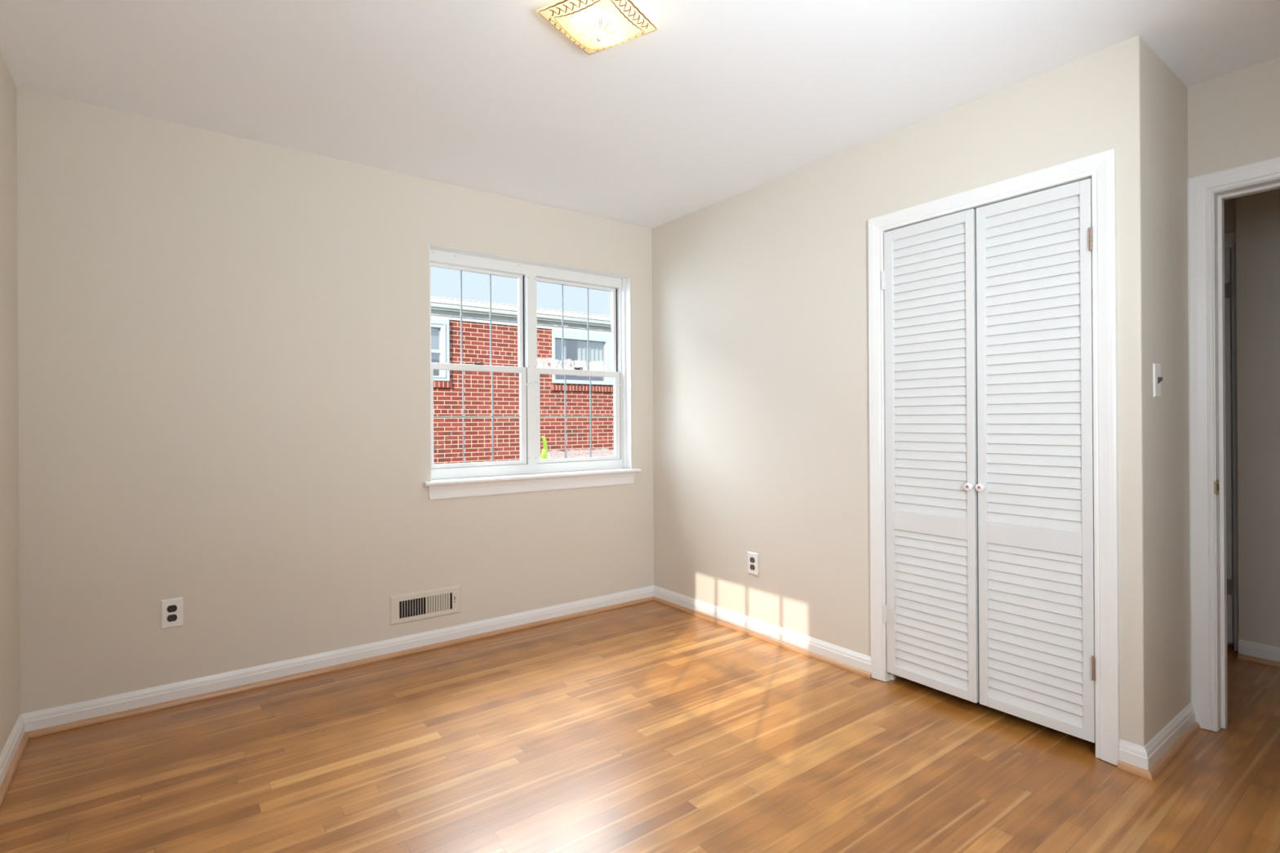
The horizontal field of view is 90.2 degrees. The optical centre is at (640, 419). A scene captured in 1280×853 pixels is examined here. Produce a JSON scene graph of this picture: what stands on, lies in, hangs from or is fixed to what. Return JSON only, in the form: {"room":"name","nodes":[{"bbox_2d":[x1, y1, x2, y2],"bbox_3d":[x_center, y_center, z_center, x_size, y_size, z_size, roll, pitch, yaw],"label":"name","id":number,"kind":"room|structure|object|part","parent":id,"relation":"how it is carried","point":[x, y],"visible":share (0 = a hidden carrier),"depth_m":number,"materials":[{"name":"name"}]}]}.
{"room":"empty bedroom","nodes":[
{"label":"empty bedroom","id":0,"kind":"room"},
{"bbox_2d":[0,50,20,754],"bbox_3d":[-1.319,-0.033,0.871,0.200,2.440,3.660,0,0,-37],"label":"wall","id":1,"kind":"structure","parent":0,"point":[10,701],"depth_m":2.24,"materials":[{"name":"paint"}]},
{"bbox_2d":[0,714,24,786],"bbox_3d":[-1.226,1.142,0.934,0.014,0.088,3.660,0,0,-37],"label":"baseboard","id":2,"kind":"structure","parent":1,"relation":"attached to","point":[11,745],"depth_m":2.20,"materials":[{"name":"paint"}]},
{"bbox_2d":[0,732,29,807],"bbox_3d":[-1.210,1.175,0.937,0.015,0.022,3.646,0,0,-37],"label":"trim","id":3,"kind":"structure","parent":1,"relation":"attached to","point":[5,785],"depth_m":2.16,"materials":[{"name":"brown wood"}]},
{"bbox_2d":[16,88,653,714],"bbox_3d":[-1.001,-0.033,3.522,3.890,2.440,0.200,0,0,-37],"label":"wall","id":4,"kind":"structure","parent":0,"point":[224,372],"depth_m":2.83,"materials":[{"name":"paint"}]},
{"bbox_2d":[160,597,183,629],"bbox_3d":[-1.960,0.810,2.667,0.076,0.121,0.008,0,0,-37],"label":"electrical outlet","id":5,"kind":"object","parent":4,"relation":"attached to","point":[171,610],"visible":1,"depth_m":2.67,"materials":[{"name":"white plastic"}]},
{"bbox_2d":[167,614,177,622],"bbox_3d":[-1.959,0.830,2.666,0.034,0.028,0.004,0,0,-37],"label":"receptacle","id":6,"kind":"object","parent":5,"relation":"attached to","point":[171,618],"depth_m":2.66,"materials":[{"name":"brown plastic"}]},
{"bbox_2d":[167,604,177,612],"bbox_3d":[-1.959,0.790,2.666,0.034,0.028,0.004,0,0,-37],"label":"receptacle","id":7,"kind":"object","parent":5,"relation":"attached to","point":[171,608],"depth_m":2.66,"materials":[{"name":"brown plastic"}]},
{"bbox_2d":[21,585,653,732],"bbox_3d":[-1.117,1.143,3.294,3.020,0.088,0.014,0,0,-37],"label":"baseboard","id":8,"kind":"structure","parent":4,"relation":"attached to","point":[40,719],"depth_m":2.94,"materials":[{"name":"paint"}]},
{"bbox_2d":[26,595,653,738],"bbox_3d":[-1.108,1.177,3.282,2.992,0.022,0.015,0,0,-37],"label":"trim","id":9,"kind":"structure","parent":4,"relation":"attached to","point":[77,724],"depth_m":2.93,"materials":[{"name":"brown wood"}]},
{"bbox_2d":[389,584,460,626],"bbox_3d":[-1.107,0.960,3.300,0.367,0.149,0.018,0,0,-37],"label":"air vent","id":10,"kind":"object","parent":4,"relation":"in","point":[437,602],"visible":1,"depth_m":3.30,"materials":[{"name":"metal"}]},
{"bbox_2d":[401,593,449,618],"bbox_3d":[-1.111,0.962,3.303,0.249,0.087,0.005,0,0,-37],"label":"grille","id":11,"kind":"object","parent":10,"relation":"attached to","point":[422,606],"depth_m":3.30,"materials":[{"name":"metal"}]},
{"bbox_2d":[422,243,641,499],"bbox_3d":[-0.616,-0.254,3.758,1.376,1.335,0.216,0,0,-37],"label":"window","id":12,"kind":"structure","parent":4,"relation":"in","point":[567,474],"depth_m":3.78,"materials":[{"name":"paint"}]},
{"bbox_3d":[-0.935,-0.566,3.623,0.572,0.576,0.026,0,0,-37],"label":"sash","id":13,"kind":"part","parent":12,"relation":"part of","materials":[{"name":"white metal"}]},
{"bbox_3d":[-0.910,-0.022,3.596,0.576,0.570,0.026,0,0,-37],"label":"sash","id":14,"kind":"part","parent":12,"relation":"part of","materials":[{"name":"white metal"}]},
{"bbox_3d":[-0.589,0.329,3.726,1.376,0.021,0.138,0,0,-37],"label":"sill","id":15,"kind":"part","parent":12,"relation":"part of","materials":[{"name":"paint"}]},
{"bbox_3d":[-0.415,-0.575,4.022,0.556,0.528,0.003,0,0,-37],"label":"pane","id":16,"kind":"part","parent":12,"relation":"part of","materials":[{"name":"clear glass"}]},
{"bbox_3d":[-0.410,-0.569,4.016,0.604,0.576,0.026,0,0,-37],"label":"sash","id":17,"kind":"part","parent":12,"relation":"part of","materials":[{"name":"white metal"}]},
{"bbox_3d":[-0.386,-0.025,3.989,0.608,0.570,0.026,0,0,-37],"label":"sash","id":18,"kind":"part","parent":12,"relation":"part of","materials":[{"name":"white metal"}]},
{"bbox_3d":[-0.395,-0.019,3.991,0.548,0.513,0.003,0,0,-37],"label":"pane","id":19,"kind":"part","parent":12,"relation":"part of","materials":[{"name":"clear glass"}]},
{"bbox_2d":[0,600,1279,852],"bbox_3d":[0.979,1.234,1.999,5.220,0.120,5.000,0,0,-37],"label":"floor","id":20,"kind":"structure","parent":0,"point":[651,726],"depth_m":2.18,"materials":[{"name":"brown wood"}]},
{"bbox_2d":[0,0,1279,228],"bbox_3d":[0.963,-1.341,2.002,5.220,0.150,5.000,0,0,-37],"label":"ceiling","id":21,"kind":"structure","parent":0,"point":[726,99],"depth_m":2.30,"materials":[{"name":"paint"}]},
{"bbox_2d":[536,0,658,55],"bbox_3d":[-0.128,-1.209,1.954,0.269,0.100,0.269,0,0,31],"label":"ceiling light","id":22,"kind":"object","parent":21,"relation":"attached to","point":[595,26],"visible":1,"depth_m":1.92,"materials":[{"name":"beige glass"}]},
{"bbox_2d":[651,35,1191,746],"bbox_3d":[1.091,-0.046,3.324,0.560,2.440,2.625,0,0,-37],"label":"wall","id":23,"kind":"structure","parent":0,"point":[761,378],"depth_m":3.01,"materials":[{"name":"paint"}]},
{"bbox_2d":[747,551,758,575],"bbox_3d":[0.613,0.789,3.494,0.008,0.121,0.076,0,0,-37],"label":"electrical outlet","id":24,"kind":"object","parent":23,"relation":"attached to","point":[753,557],"visible":1,"depth_m":3.49,"materials":[{"name":"white plastic"}]},
{"bbox_2d":[750,564,755,569],"bbox_3d":[0.611,0.809,3.493,0.004,0.028,0.034,0,0,-37],"label":"receptacle","id":25,"kind":"object","parent":24,"relation":"attached to","point":[752,566],"depth_m":3.49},
{"bbox_2d":[750,557,755,563],"bbox_3d":[0.611,0.770,3.493,0.004,0.028,0.034,0,0,-37],"label":"receptacle","id":26,"kind":"object","parent":24,"relation":"attached to","point":[752,559],"depth_m":3.49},
{"bbox_2d":[653,596,871,678],"bbox_3d":[0.560,1.166,3.538,0.015,0.022,1.609,0,0,-37],"label":"trim","id":27,"kind":"structure","parent":23,"relation":"attached to","point":[858,671],"depth_m":3.36,"materials":[{"name":"brown wood"}]},
{"bbox_2d":[653,585,871,672],"bbox_3d":[0.568,1.133,3.552,0.014,0.088,1.623,0,0,-37],"label":"baseboard","id":28,"kind":"structure","parent":23,"relation":"attached to","point":[851,658],"depth_m":3.38,"materials":[{"name":"paint"}]},
{"bbox_2d":[880,208,979,702],"bbox_3d":[1.204,0.145,2.690,0.057,1.962,0.402,0,0,-36],"label":"closet door","id":29,"kind":"structure","parent":23,"relation":"in","point":[928,278],"depth_m":2.67,"materials":[{"name":"paint"}]},
{"bbox_3d":[1.214,-0.813,2.692,0.028,0.046,0.323,0,0,-36],"label":"rail","id":30,"kind":"part","parent":29,"relation":"part of","materials":[{"name":"paint"}]},
{"bbox_3d":[1.217,-0.197,2.691,0.016,1.194,0.322,0,0,-36],"label":"louver panel","id":31,"kind":"part","parent":29,"relation":"part of","materials":[{"name":"paint"}]},
{"bbox_3d":[1.222,0.442,2.691,0.028,0.083,0.323,0,0,-36],"label":"rail","id":32,"kind":"part","parent":29,"relation":"part of","materials":[{"name":"paint"}]},
{"bbox_3d":[1.223,0.782,2.690,0.016,0.606,0.322,0,0,-36],"label":"louver panel","id":33,"kind":"part","parent":29,"relation":"part of","materials":[{"name":"paint"}]},
{"bbox_3d":[1.226,1.106,2.690,0.028,0.040,0.323,0,0,-36],"label":"rail","id":34,"kind":"part","parent":29,"relation":"part of","materials":[{"name":"paint"}]},
{"bbox_3d":[1.301,0.267,2.531,0.028,0.033,0.033,0,0,-36],"label":"knob","id":35,"kind":"part","parent":29,"relation":"part of","materials":[{"name":"white plastic"}]},
{"bbox_2d":[867,148,1119,765],"bbox_3d":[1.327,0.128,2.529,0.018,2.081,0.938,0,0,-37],"label":"trim","id":36,"kind":"structure","parent":23,"relation":"attached to","point":[1101,166],"depth_m":2.20,"materials":[{"name":"paint"}]},
{"bbox_2d":[975,177,1095,742],"bbox_3d":[1.451,0.143,2.365,0.057,1.962,0.398,0,0,-37],"label":"closet door","id":37,"kind":"structure","parent":23,"relation":"in","point":[1034,487],"depth_m":2.36,"materials":[{"name":"paint"}]},
{"bbox_3d":[1.332,0.267,2.502,0.028,0.033,0.033,0,0,-37],"label":"knob","id":38,"kind":"part","parent":37,"relation":"part of","materials":[{"name":"white plastic"}]},
{"bbox_3d":[1.455,-0.815,2.378,0.028,0.046,0.324,0,0,-37],"label":"rail","id":39,"kind":"part","parent":37,"relation":"part of","materials":[{"name":"paint"}]},
{"bbox_3d":[1.457,-0.199,2.377,0.016,1.194,0.323,0,0,-37],"label":"louver panel","id":40,"kind":"part","parent":37,"relation":"part of","materials":[{"name":"paint"}]},
{"bbox_3d":[1.462,0.440,2.377,0.028,0.083,0.324,0,0,-37],"label":"rail","id":41,"kind":"part","parent":37,"relation":"part of","materials":[{"name":"paint"}]},
{"bbox_3d":[1.464,0.780,2.376,0.016,0.606,0.323,0,0,-37],"label":"louver panel","id":42,"kind":"part","parent":37,"relation":"part of","materials":[{"name":"paint"}]},
{"bbox_3d":[1.467,1.104,2.376,0.028,0.040,0.324,0,0,-37],"label":"rail","id":43,"kind":"part","parent":37,"relation":"part of","materials":[{"name":"paint"}]},
{"bbox_2d":[1119,739,1147,770],"bbox_3d":[1.640,1.125,2.122,0.014,0.088,0.080,0,0,-37],"label":"baseboard","id":44,"kind":"structure","parent":23,"relation":"attached to","point":[1134,754],"depth_m":2.12,"materials":[{"name":"paint"}]},
{"bbox_2d":[1117,760,1152,780],"bbox_3d":[1.633,1.158,2.107,0.015,0.022,0.095,0,0,-37],"label":"trim","id":45,"kind":"structure","parent":23,"relation":"attached to","point":[1123,766],"depth_m":2.11,"materials":[{"name":"brown wood"}]},
{"bbox_2d":[1152,363,1163,397],"bbox_3d":[1.781,-0.134,2.190,0.070,0.117,0.018,0,0,-37],"label":"light switch","id":46,"kind":"object","parent":23,"relation":"attached to","point":[1157,379],"visible":1,"depth_m":2.18,"materials":[{"name":"white plastic"}]},
{"bbox_2d":[1144,702,1195,770],"bbox_3d":[1.883,1.124,2.263,0.572,0.088,0.014,0,0,-37],"label":"baseboard","id":47,"kind":"structure","parent":23,"relation":"attached to","point":[1157,746],"depth_m":2.24,"materials":[{"name":"paint"}]},
{"bbox_2d":[1148,721,1200,779],"bbox_3d":[1.886,1.157,2.247,0.587,0.022,0.015,0,0,-37],"label":"trim","id":48,"kind":"structure","parent":23,"relation":"attached to","point":[1167,757],"depth_m":2.22,"materials":[{"name":"brown wood"}]},
{"bbox_2d":[1224,197,1235,646],"bbox_3d":[2.734,-0.056,3.683,0.180,2.440,1.122,0,0,-37],"label":"wall","id":49,"kind":"structure","parent":0,"point":[1229,204],"depth_m":3.22,"materials":[{"name":"paint"}]},
{"bbox_2d":[1224,248,1233,643],"bbox_3d":[2.797,0.133,3.438,0.045,1.984,0.590,0,0,-37],"label":"door","id":50,"kind":"structure","parent":49,"relation":"in","point":[1228,302],"depth_m":3.21,"materials":[{"name":"paint"}]},
{"bbox_2d":[1224,231,1239,651],"bbox_3d":[2.793,0.113,3.439,0.018,2.096,0.736,0,0,-37],"label":"trim","id":51,"kind":"structure","parent":49,"relation":"attached to","point":[1229,238],"depth_m":3.19,"materials":[{"name":"paint"}]},
{"bbox_2d":[1187,57,1279,732],"bbox_3d":[2.446,-0.056,2.075,0.110,2.440,3.350,0,0,-37],"label":"wall","id":52,"kind":"structure","parent":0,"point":[1233,118],"depth_m":2.33,"materials":[{"name":"paint"}]},
{"bbox_2d":[1186,156,1279,731],"bbox_3d":[2.415,0.120,2.109,0.136,2.084,0.906,0,0,-37],"label":"door frame","id":53,"kind":"structure","parent":52,"relation":"attached to","point":[1200,188],"depth_m":2.40,"materials":[{"name":"paint"}]},
{"bbox_3d":[2.156,0.254,2.388,0.042,0.057,0.006,0,0,-36],"label":"strike plate","id":54,"kind":"part","parent":53,"relation":"part of","materials":[{"name":"gold metal"}]},
{"bbox_2d":[1235,188,1279,647],"bbox_3d":[3.699,-0.063,2.313,0.280,2.440,2.228,0,0,-37],"label":"wall","id":55,"kind":"structure","parent":0,"point":[1257,215],"depth_m":3.06,"materials":[{"name":"paint"}]},
{"bbox_2d":[1237,653,1279,667],"bbox_3d":[3.547,1.147,2.256,0.015,0.022,2.128,0,0,-37],"label":"trim","id":56,"kind":"structure","parent":55,"relation":"attached to","point":[1256,660],"depth_m":3.04,"materials":[{"name":"brown wood"}]},
{"bbox_2d":[1238,639,1279,662],"bbox_3d":[3.558,1.113,2.264,0.014,0.088,2.128,0,0,-37],"label":"baseboard","id":57,"kind":"structure","parent":55,"relation":"attached to","point":[1245,647],"depth_m":3.05,"materials":[{"name":"paint"}]},
{"label":"outside","id":58,"kind":"structure","parent":0,"visible":0},
{"bbox_3d":[-1.909,1.853,15.205,70.000,0.200,100.000,0,0,-37],"label":"ground","id":59,"kind":"structure","parent":58,"visible":0},
{"bbox_2d":[433,417,462,463],"bbox_3d":[-1.539,0.849,4.995,0.333,1.786,0.034,0,0,-37],"label":"bare shrub","id":60,"kind":"object","parent":59,"relation":"on","point":[448,417],"visible":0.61,"depth_m":5.00,"materials":[{"name":"plant"}]},
{"bbox_2d":[431,296,613,479],"bbox_3d":[-3.837,-0.162,13.595,15.400,3.850,7.680,0,0,-37],"label":"brick house","id":61,"kind":"structure","parent":59,"relation":"on","point":[445,331],"depth_m":10.26,"materials":[{"name":"red brick"}]},
{"bbox_2d":[431,328,439,359],"bbox_3d":[-3.339,-1.153,9.506,0.660,0.480,0.010,0,0,-37],"label":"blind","id":62,"kind":"object","parent":61,"relation":"hanging from","point":[434,331],"depth_m":9.66,"materials":[{"name":"white"}]},
{"bbox_3d":[-3.285,-0.531,9.427,0.985,0.096,0.055,0,0,-37],"label":"brick sill","id":63,"kind":"part","parent":61,"relation":"part of","materials":[{"name":"red brick"}]},
{"bbox_2d":[555,338,566,375],"bbox_3d":[-1.436,-1.084,10.953,0.360,0.640,0.027,0,0,-37],"label":"curtain","id":64,"kind":"object","parent":61,"relation":"hanging from","point":[558,347],"depth_m":10.98,"materials":[{"name":"white fabric"}]},
{"bbox_3d":[-1.003,-0.544,11.138,1.280,0.096,0.055,0,0,-37],"label":"brick sill","id":65,"kind":"part","parent":61,"relation":"part of","materials":[{"name":"red brick"}]},
{"bbox_2d":[577,340,603,377],"bbox_3d":[-0.892,-1.087,11.361,0.560,0.640,0.028,0,0,-37],"label":"curtain","id":66,"kind":"object","parent":61,"relation":"hanging from","point":[595,348],"depth_m":11.37,"materials":[{"name":"white fabric"}]},
{"bbox_2d":[540,435,549,459],"bbox_3d":[-0.702,0.928,4.737,0.089,1.616,0.050,0,0,-37],"label":"plant","id":67,"kind":"object","parent":59,"relation":"on","point":[544,455],"visible":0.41,"depth_m":4.73,"materials":[{"name":"green plant"}]}
]}

